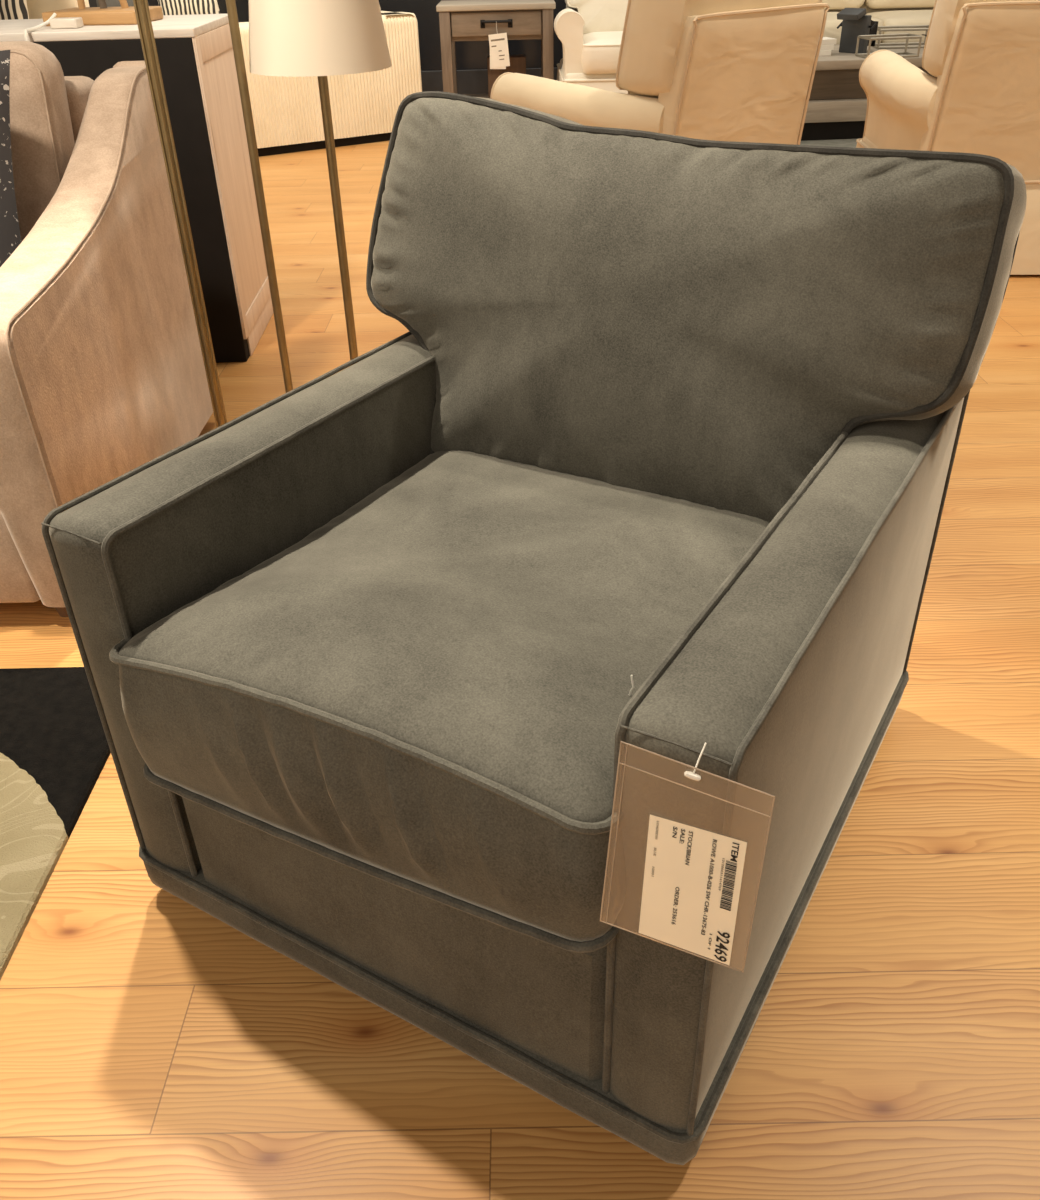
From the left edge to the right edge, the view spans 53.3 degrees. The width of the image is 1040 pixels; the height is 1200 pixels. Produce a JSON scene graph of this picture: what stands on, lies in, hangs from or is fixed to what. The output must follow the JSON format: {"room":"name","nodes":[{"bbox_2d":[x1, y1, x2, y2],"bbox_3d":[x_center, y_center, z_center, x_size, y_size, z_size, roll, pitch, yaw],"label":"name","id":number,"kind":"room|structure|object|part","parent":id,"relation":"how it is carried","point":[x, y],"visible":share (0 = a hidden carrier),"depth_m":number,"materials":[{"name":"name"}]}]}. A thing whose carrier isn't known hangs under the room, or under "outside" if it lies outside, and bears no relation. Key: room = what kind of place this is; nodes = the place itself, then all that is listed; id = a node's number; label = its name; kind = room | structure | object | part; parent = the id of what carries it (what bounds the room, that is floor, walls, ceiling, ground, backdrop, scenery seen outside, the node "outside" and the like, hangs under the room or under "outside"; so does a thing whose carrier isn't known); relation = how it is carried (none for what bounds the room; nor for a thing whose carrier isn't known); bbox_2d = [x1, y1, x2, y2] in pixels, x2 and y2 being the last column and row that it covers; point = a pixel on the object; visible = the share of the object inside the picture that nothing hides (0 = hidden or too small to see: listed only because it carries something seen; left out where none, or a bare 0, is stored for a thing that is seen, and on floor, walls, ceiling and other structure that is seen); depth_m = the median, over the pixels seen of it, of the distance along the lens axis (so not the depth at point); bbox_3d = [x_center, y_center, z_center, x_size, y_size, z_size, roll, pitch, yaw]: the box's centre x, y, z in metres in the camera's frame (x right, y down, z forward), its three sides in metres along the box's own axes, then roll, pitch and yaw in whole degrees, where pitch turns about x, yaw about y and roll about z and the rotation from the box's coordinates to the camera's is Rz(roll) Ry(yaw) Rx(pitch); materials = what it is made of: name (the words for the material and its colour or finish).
{"room":"store","nodes":[
{"label":"store","id":0,"kind":"room"},
{"bbox_2d":[96,0,148,6],"bbox_3d":[-2.195,-3.325,5.703,0.300,0.352,0.150,-20,37,-26],"label":"pillow","id":1,"kind":"object","parent":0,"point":[110,3],"visible":0.11,"depth_m":5.65,"materials":[{"name":"fabric"}]},
{"bbox_2d":[88,0,565,70],"bbox_3d":[-2.621,-4.856,6.859,7.250,3.000,0.150,-1,33,0],"label":"wall","id":2,"kind":"structure","parent":0,"point":[470,55],"depth_m":7.37,"materials":[{"name":"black paint"}]},
{"bbox_2d":[421,68,557,93],"bbox_3d":[-2.590,-3.657,7.538,7.250,0.250,0.020,-1,33,0],"label":"baseboard","id":3,"kind":"structure","parent":2,"relation":"attached to","point":[468,81],"depth_m":7.48,"materials":[{"name":"black"}]},
{"bbox_2d":[0,140,1039,1199],"bbox_3d":[-0.186,-1.126,3.786,18.000,0.001,14.000,-1,33,0],"label":"floor","id":4,"kind":"structure","parent":0,"point":[152,1047],"depth_m":1.28,"materials":[{"name":"brown wood"}]},
{"bbox_2d":[0,667,110,979],"bbox_3d":[-1.715,0.696,1.041,2.102,0.012,2.028,-1,33,0],"label":"area rug","id":5,"kind":"object","parent":4,"relation":"on","point":[54,747],"visible":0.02,"depth_m":1.64,"materials":[{"name":"black carpet"}]},
{"bbox_2d":[26,0,89,18],"bbox_3d":[-2.721,-1.925,4.143,1.920,0.980,0.920,-1,33,0],"label":"sofa","id":6,"kind":"object","parent":4,"relation":"on","point":[36,8],"visible":0.02,"depth_m":4.13,"materials":[{"name":"fabric"}]},
{"bbox_2d":[0,0,28,19],"bbox_3d":[-2.109,-2.241,4.036,0.440,0.433,0.168,-1,33,0],"label":"checked pillow","id":7,"kind":"object","parent":6,"relation":"on","point":[9,9],"visible":0.21,"depth_m":3.98,"materials":[{"name":"fabric"}]},
{"bbox_2d":[0,41,212,616],"bbox_3d":[-1.704,-0.592,2.168,1.765,0.938,1.052,-1,33,0],"label":"sofa","id":8,"kind":"object","parent":4,"relation":"on","point":[103,374],"visible":0.86,"depth_m":2.11,"materials":[{"name":"beige fabric"}]},
{"bbox_2d":[0,50,21,266],"bbox_3d":[-1.237,-0.829,2.063,0.534,0.518,0.200,-1,33,0],"label":"throw pillow","id":9,"kind":"object","parent":8,"relation":"on","point":[10,237],"visible":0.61,"depth_m":2.05,"materials":[{"name":"black fabric"}]},
{"bbox_3d":[-1.684,-0.293,2.279,1.540,0.207,0.858,-1,33,0],"label":"seat","id":10,"kind":"part","parent":8,"relation":"part of","materials":[{"name":"beige fabric"}]},
{"bbox_2d":[0,41,74,240],"bbox_3d":[-1.335,-0.923,2.244,0.742,0.482,0.228,-1,33,0],"label":"cushion","id":11,"kind":"object","parent":8,"relation":"on","point":[42,105],"depth_m":2.17,"materials":[{"name":"beige fabric"}]},
{"bbox_3d":[-0.894,0.002,2.033,0.052,0.056,0.052,-1,33,0],"label":"leg","id":12,"kind":"part","parent":8,"relation":"part of","materials":[{"name":"brown wood"}]},
{"bbox_2d":[0,14,272,362],"bbox_3d":[-1.803,-1.230,3.178,1.890,0.910,0.545,-2,33,-1],"label":"sideboard","id":13,"kind":"object","parent":4,"relation":"on","point":[195,53],"visible":0.46,"depth_m":2.98,"materials":[{"name":"black paint"}]},
{"bbox_2d":[24,13,83,40],"bbox_3d":[-1.236,-1.305,2.918,0.100,0.594,0.225,-1,33,0],"label":"lamp cord","id":14,"kind":"object","parent":13,"relation":"on","point":[67,22],"visible":0.5,"depth_m":2.79,"materials":[{"name":"white plastic"}]},
{"bbox_2d":[42,0,162,25],"bbox_3d":[-1.186,-1.883,2.844,0.280,0.520,0.280,2,33,5],"label":"tray","id":15,"kind":"object","parent":13,"relation":"on","point":[125,14],"visible":0.77,"depth_m":2.87,"materials":[{"name":"brown wood"}]},
{"bbox_3d":[-1.254,-1.806,2.903,0.030,0.271,0.019,2,33,5],"label":"leg","id":16,"kind":"part","parent":15,"relation":"part of","materials":[{"name":"brown wood"}]},
{"bbox_3d":[-1.204,-1.804,2.898,0.040,0.272,0.019,2,33,5],"label":"leg","id":17,"kind":"part","parent":15,"relation":"part of","materials":[{"name":"brown wood"}]},
{"bbox_3d":[-1.154,-1.802,2.893,0.070,0.274,0.019,2,33,5],"label":"leg","id":18,"kind":"part","parent":15,"relation":"part of","materials":[{"name":"brown wood"}]},
{"bbox_3d":[-0.861,-1.290,3.188,0.004,0.818,0.541,-2,33,-1],"label":"panel frame","id":19,"kind":"part","parent":13,"relation":"part of","materials":[{"name":"brown wood"}]},
{"bbox_3d":[-0.866,-1.260,3.207,0.006,0.888,0.541,-2,33,-1],"label":"panel","id":20,"kind":"part","parent":13,"relation":"part of","materials":[{"name":"brown wood"}]},
{"bbox_2d":[133,0,226,432],"bbox_3d":[-0.680,-0.911,1.983,0.236,1.630,0.236,-1,33,0],"label":"floor lamp","id":21,"kind":"object","parent":4,"relation":"on","point":[141,7],"visible":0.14,"depth_m":2.05,"materials":[{"name":"gold metal"}]},
{"bbox_2d":[225,0,292,392],"bbox_3d":[-0.549,-1.007,2.071,0.236,1.690,0.236,-1,33,0],"label":"floor lamp","id":22,"kind":"object","parent":4,"relation":"on","point":[230,4],"visible":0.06,"depth_m":2.16,"materials":[{"name":"gold metal"}]},
{"bbox_2d":[248,0,391,360],"bbox_3d":[-0.395,-0.832,2.258,0.284,1.185,0.284,10,35,16],"label":"floor lamp","id":23,"kind":"object","parent":4,"relation":"on","point":[322,39],"visible":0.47,"depth_m":1.98,"materials":[{"name":"beige fabric"}]},
{"bbox_3d":[-0.405,-1.202,2.016,0.284,0.300,0.284,-1,33,0],"label":"lamp shade","id":24,"kind":"part","parent":23,"relation":"part of","materials":[{"name":"white fabric"}]},
{"bbox_2d":[239,11,421,156],"bbox_3d":[-1.810,-3.124,6.290,2.214,0.685,1.007,-20,37,-26],"label":"sideboard","id":25,"kind":"object","parent":4,"relation":"on","point":[286,111],"visible":0.18,"depth_m":6.22,"materials":[{"name":"cream corduroy fabric"},{"name":"black paint"}]},
{"bbox_2d":[158,0,219,14],"bbox_3d":[-1.890,-3.452,5.848,0.361,0.391,0.163,-19,37,-25],"label":"patterned pillow","id":26,"kind":"object","parent":25,"relation":"on","point":[169,7],"visible":0.52,"depth_m":5.83,"materials":[{"name":"fabric"}]},
{"bbox_3d":[-0.968,-3.449,6.708,0.227,0.635,1.000,-20,37,-26],"label":"arm","id":27,"kind":"part","parent":25,"relation":"part of"},
{"bbox_2d":[436,0,555,98],"bbox_3d":[-0.141,-3.473,6.731,0.730,0.715,0.502,-1,33,0],"label":"end table","id":28,"kind":"object","parent":4,"relation":"on","point":[459,20],"visible":0.7,"depth_m":6.42,"materials":[{"name":"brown wood"}]},
{"bbox_3d":[-0.458,-3.338,6.568,0.066,0.680,0.060,-1,33,0],"label":"leg","id":29,"kind":"part","parent":28,"relation":"part of","materials":[{"name":"brown wood"}]},
{"bbox_3d":[-0.460,-3.567,6.920,0.066,0.680,0.060,-1,33,0],"label":"leg","id":30,"kind":"part","parent":28,"relation":"part of","materials":[{"name":"brown wood"}]},
{"bbox_2d":[462,94,489,98],"bbox_3d":[-0.137,-3.302,6.844,0.568,0.025,0.400,-1,33,0],"label":"shelf","id":31,"kind":"object","parent":28,"relation":"attached to","point":[473,95],"depth_m":6.94,"materials":[{"name":"brown wood"}]},
{"bbox_3d":[-0.145,-3.564,6.417,0.556,0.130,0.020,-1,33,0],"label":"drawer","id":32,"kind":"part","parent":28,"relation":"part of","materials":[{"name":"brown wood"}]},
{"bbox_3d":[-0.145,-3.554,6.398,0.198,0.045,0.032,-1,33,0],"label":"handle","id":33,"kind":"part","parent":28,"relation":"part of","materials":[{"name":"black metal"}]},
{"bbox_2d":[488,22,509,68],"bbox_3d":[-0.130,-3.445,6.445,0.130,0.262,0.012,-1,33,0],"label":"price tag","id":34,"kind":"object","parent":28,"relation":"hanging from","point":[498,43],"visible":1,"depth_m":6.46,"materials":[{"name":"white paper"}]},
{"bbox_2d":[487,54,525,97],"bbox_3d":[-0.085,-3.456,6.840,0.250,0.234,0.160,-1,33,0],"label":"storage box","id":35,"kind":"object","parent":28,"relation":"on","point":[518,61],"visible":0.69,"depth_m":6.75,"materials":[{"name":"brown wood"}]},
{"bbox_3d":[0.176,-3.581,6.916,0.066,0.680,0.060,-1,33,0],"label":"leg","id":36,"kind":"part","parent":28,"relation":"part of","materials":[{"name":"brown wood"}]},
{"bbox_3d":[0.178,-3.352,6.564,0.066,0.680,0.060,-1,33,0],"label":"leg","id":37,"kind":"part","parent":28,"relation":"part of","materials":[{"name":"brown wood"}]},
{"bbox_2d":[41,91,1026,1164],"bbox_3d":[0.031,-0.085,1.331,0.879,0.928,0.960,17,37,26],"label":"swivel armchair","id":38,"kind":"object","parent":4,"relation":"on","point":[681,416],"visible":0.98,"depth_m":1.18,"materials":[{"name":"grey fabric"}]},
{"bbox_3d":[-0.247,-0.080,1.559,0.107,0.514,0.904,17,37,26],"label":"arm","id":39,"kind":"part","parent":38,"relation":"part of","materials":[{"name":"grey fabric"}]},
{"bbox_3d":[-0.152,0.329,1.196,0.597,0.221,0.085,17,37,26],"label":"rail","id":40,"kind":"part","parent":38,"relation":"part of","materials":[{"name":"grey fabric"}]},
{"bbox_2d":[118,450,768,941],"bbox_3d":[-0.018,0.021,1.270,0.628,0.235,0.722,17,37,26],"label":"seat cushion","id":41,"kind":"object","parent":38,"relation":"on","point":[410,670],"depth_m":1.08,"materials":[{"name":"grey fabric"}]},
{"bbox_2d":[629,675,633,695],"bbox_3d":[0.106,0.082,0.983,0.002,0.026,0.008,-16,36,-21],"label":"thread","id":42,"kind":"object","parent":38,"relation":"on","point":[632,681],"visible":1,"depth_m":0.98,"materials":[{"name":"white fabric"}]},
{"bbox_2d":[600,741,774,972],"bbox_3d":[0.129,0.203,0.816,0.126,0.221,0.035,4,33,8],"label":"tag","id":43,"kind":"object","parent":38,"relation":"hanging from","point":[692,881],"visible":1,"depth_m":0.82,"materials":[{"name":"clear plastic"}]},
{"bbox_2d":[371,97,1026,522],"bbox_3d":[0.176,-0.391,1.432,0.879,0.520,0.311,17,37,26],"label":"cushion","id":44,"kind":"object","parent":38,"relation":"on","point":[691,322],"depth_m":1.29,"materials":[{"name":"grey fabric"}]},
{"bbox_3d":[0.352,0.103,1.254,0.107,0.514,0.904,17,37,26],"label":"arm","id":45,"kind":"part","parent":38,"relation":"part of","materials":[{"name":"grey fabric"}]},
{"bbox_2d":[490,0,829,144],"bbox_3d":[0.479,-1.758,3.784,0.858,1.009,0.974,-25,40,-31],"label":"armchair","id":46,"kind":"object","parent":4,"relation":"on","point":[715,70],"visible":0.53,"depth_m":3.35,"materials":[{"name":"beige fabric"}]},
{"bbox_3d":[0.205,-1.528,3.684,0.161,0.570,0.785,-25,40,-31],"label":"arm","id":47,"kind":"part","parent":46,"relation":"part of"},
{"bbox_2d":[618,0,821,98],"bbox_3d":[0.658,-1.838,3.462,0.701,0.533,0.352,-25,40,-31],"label":"cushion","id":48,"kind":"object","parent":46,"relation":"on","point":[670,49],"depth_m":3.29,"materials":[{"name":"beige fabric"}]},
{"bbox_2d":[800,138,859,147],"bbox_3d":[2.366,-3.206,6.865,3.250,0.010,3.000,-1,33,0],"label":"rug","id":49,"kind":"object","parent":4,"relation":"on","point":[835,142],"visible":0.02,"depth_m":6.05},
{"bbox_2d":[554,0,627,93],"bbox_3d":[0.650,-3.490,6.396,0.892,1.050,1.012,-1,33,0],"label":"armchair","id":50,"kind":"object","parent":49,"relation":"on","point":[590,32],"visible":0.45,"depth_m":6.12,"materials":[{"name":"white fabric"}]},
{"bbox_3d":[0.294,-3.359,6.462,0.167,0.592,0.817,-1,33,0],"label":"arm","id":51,"kind":"part","parent":50,"relation":"part of"},
{"bbox_3d":[0.656,-3.314,6.500,0.780,0.083,0.858,-1,33,0],"label":"seat","id":52,"kind":"part","parent":50,"relation":"part of","materials":[{"name":"white fabric"}]},
{"bbox_2d":[565,0,627,33],"bbox_3d":[0.644,-3.863,6.514,0.729,0.554,0.367,-1,33,0],"label":"cushion","id":53,"kind":"object","parent":50,"relation":"on","point":[598,15],"depth_m":6.45,"materials":[{"name":"white fabric"}]},
{"bbox_2d":[581,31,622,73],"bbox_3d":[0.653,-3.369,6.349,0.590,0.179,0.772,-1,33,0],"label":"seat cushion","id":54,"kind":"object","parent":50,"relation":"on","point":[600,50],"depth_m":6.05,"materials":[{"name":"white fabric"}]},
{"bbox_2d":[800,42,937,140],"bbox_3d":[1.909,-3.116,6.348,1.400,0.425,0.840,-3,33,-3],"label":"coffee table","id":55,"kind":"object","parent":49,"relation":"on","point":[837,105],"visible":0.12,"depth_m":6.03,"materials":[{"name":"grey wood"}]},
{"bbox_2d":[815,50,830,55],"bbox_3d":[1.714,-3.229,6.114,0.200,0.028,0.140,-3,33,-3],"label":"book","id":56,"kind":"object","parent":55,"relation":"on","point":[822,52],"visible":0.34,"depth_m":6.06,"materials":[{"name":"white paper"}]},
{"bbox_2d":[816,44,833,50],"bbox_3d":[1.723,-3.253,6.098,0.200,0.028,0.140,-5,33,-5],"label":"book","id":57,"kind":"object","parent":56,"relation":"on","point":[823,47],"visible":0.32,"depth_m":6.05,"materials":[{"name":"white paper"}]},
{"bbox_2d":[818,37,836,44],"bbox_3d":[1.733,-3.278,6.083,0.200,0.028,0.140,-7,33,-8],"label":"book","id":58,"kind":"object","parent":57,"relation":"on","point":[826,40],"visible":0.44,"depth_m":6.03,"materials":[{"name":"white paper"}]},
{"bbox_2d":[801,98,866,122],"bbox_3d":[1.911,-3.068,6.379,1.380,0.110,0.820,-3,33,-3],"label":"shelf","id":59,"kind":"object","parent":55,"relation":"attached to","point":[819,110],"depth_m":6.03,"materials":[{"name":"grey wood"}]},
{"bbox_2d":[837,8,877,53],"bbox_3d":[1.994,-3.361,6.117,0.278,0.234,0.233,-27,41,-34],"label":"vintage camera","id":60,"kind":"object","parent":55,"relation":"on","point":[855,22],"visible":0.94,"depth_m":6.08,"materials":[{"name":"plastic"}]},
{"bbox_2d":[837,8,865,19],"bbox_3d":[1.923,-3.400,6.017,0.093,0.056,0.139,-27,41,-34],"label":"hood","id":61,"kind":"object","parent":60,"relation":"attached to","point":[847,13],"depth_m":6.00,"materials":[{"name":"grey stone"}]},
{"bbox_2d":[855,33,921,58],"bbox_3d":[2.108,-3.170,5.936,0.314,0.108,0.172,-6,33,-6],"label":"box","id":62,"kind":"object","parent":55,"relation":"on","point":[907,36],"visible":0.88,"depth_m":5.91,"materials":[{"name":"silver metal"}]},
{"bbox_2d":[871,25,928,48],"bbox_3d":[2.350,-3.453,6.360,0.354,0.108,0.212,0,33,2],"label":"box","id":63,"kind":"object","parent":55,"relation":"on","point":[880,29],"visible":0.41,"depth_m":6.32,"materials":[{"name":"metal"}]},
{"bbox_2d":[820,0,934,44],"bbox_3d":[2.523,-4.207,7.460,2.520,0.972,0.932,0,33,3],"label":"sofa","id":64,"kind":"object","parent":49,"relation":"on","point":[886,12],"visible":0.1,"depth_m":7.34,"materials":[{"name":"fabric"}]},
{"bbox_2d":[822,0,864,9],"bbox_3d":[2.001,-4.578,7.585,1.064,0.464,0.261,0,33,3],"label":"cushion","id":65,"kind":"object","parent":64,"relation":"on","point":[834,4],"depth_m":7.57,"materials":[{"name":"beige fabric"}]},
{"bbox_2d":[820,12,882,44],"bbox_3d":[1.991,-4.097,7.443,1.064,0.191,0.734,0,33,3],"label":"seat cushion","id":66,"kind":"object","parent":64,"relation":"on","point":[831,25],"depth_m":7.13,"materials":[{"name":"beige fabric"}]},
{"bbox_2d":[866,10,932,42],"bbox_3d":[3.050,-4.090,7.389,1.064,0.191,0.734,0,33,3],"label":"seat cushion","id":67,"kind":"object","parent":64,"relation":"on","point":[900,17],"depth_m":7.13,"materials":[{"name":"beige fabric"}]},
{"bbox_2d":[864,0,934,8],"bbox_3d":[3.060,-4.571,7.531,1.064,0.464,0.261,0,33,3],"label":"cushion","id":68,"kind":"object","parent":64,"relation":"on","point":[868,4],"depth_m":7.56,"materials":[{"name":"beige fabric"}]},
{"bbox_2d":[856,0,1039,274],"bbox_3d":[1.774,-1.847,3.866,0.858,1.009,0.974,1,33,4],"label":"armchair","id":69,"kind":"object","parent":4,"relation":"on","point":[984,55],"visible":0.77,"depth_m":3.52,"materials":[{"name":"beige fabric"}]},
{"bbox_3d":[1.778,-1.687,3.981,0.750,0.080,0.825,1,33,4],"label":"seat","id":70,"kind":"part","parent":69,"relation":"part of","materials":[{"name":"beige fabric"}]},
{"bbox_3d":[1.431,-1.748,3.973,0.161,0.570,0.785,1,33,4],"label":"arm","id":71,"kind":"part","parent":69,"relation":"part of"},
{"bbox_2d":[923,0,1039,76],"bbox_3d":[1.749,-1.887,3.493,0.701,0.533,0.353,1,33,4],"label":"cushion","id":72,"kind":"object","parent":69,"relation":"on","point":[965,38],"depth_m":3.37,"materials":[{"name":"beige fabric"}]}
]}

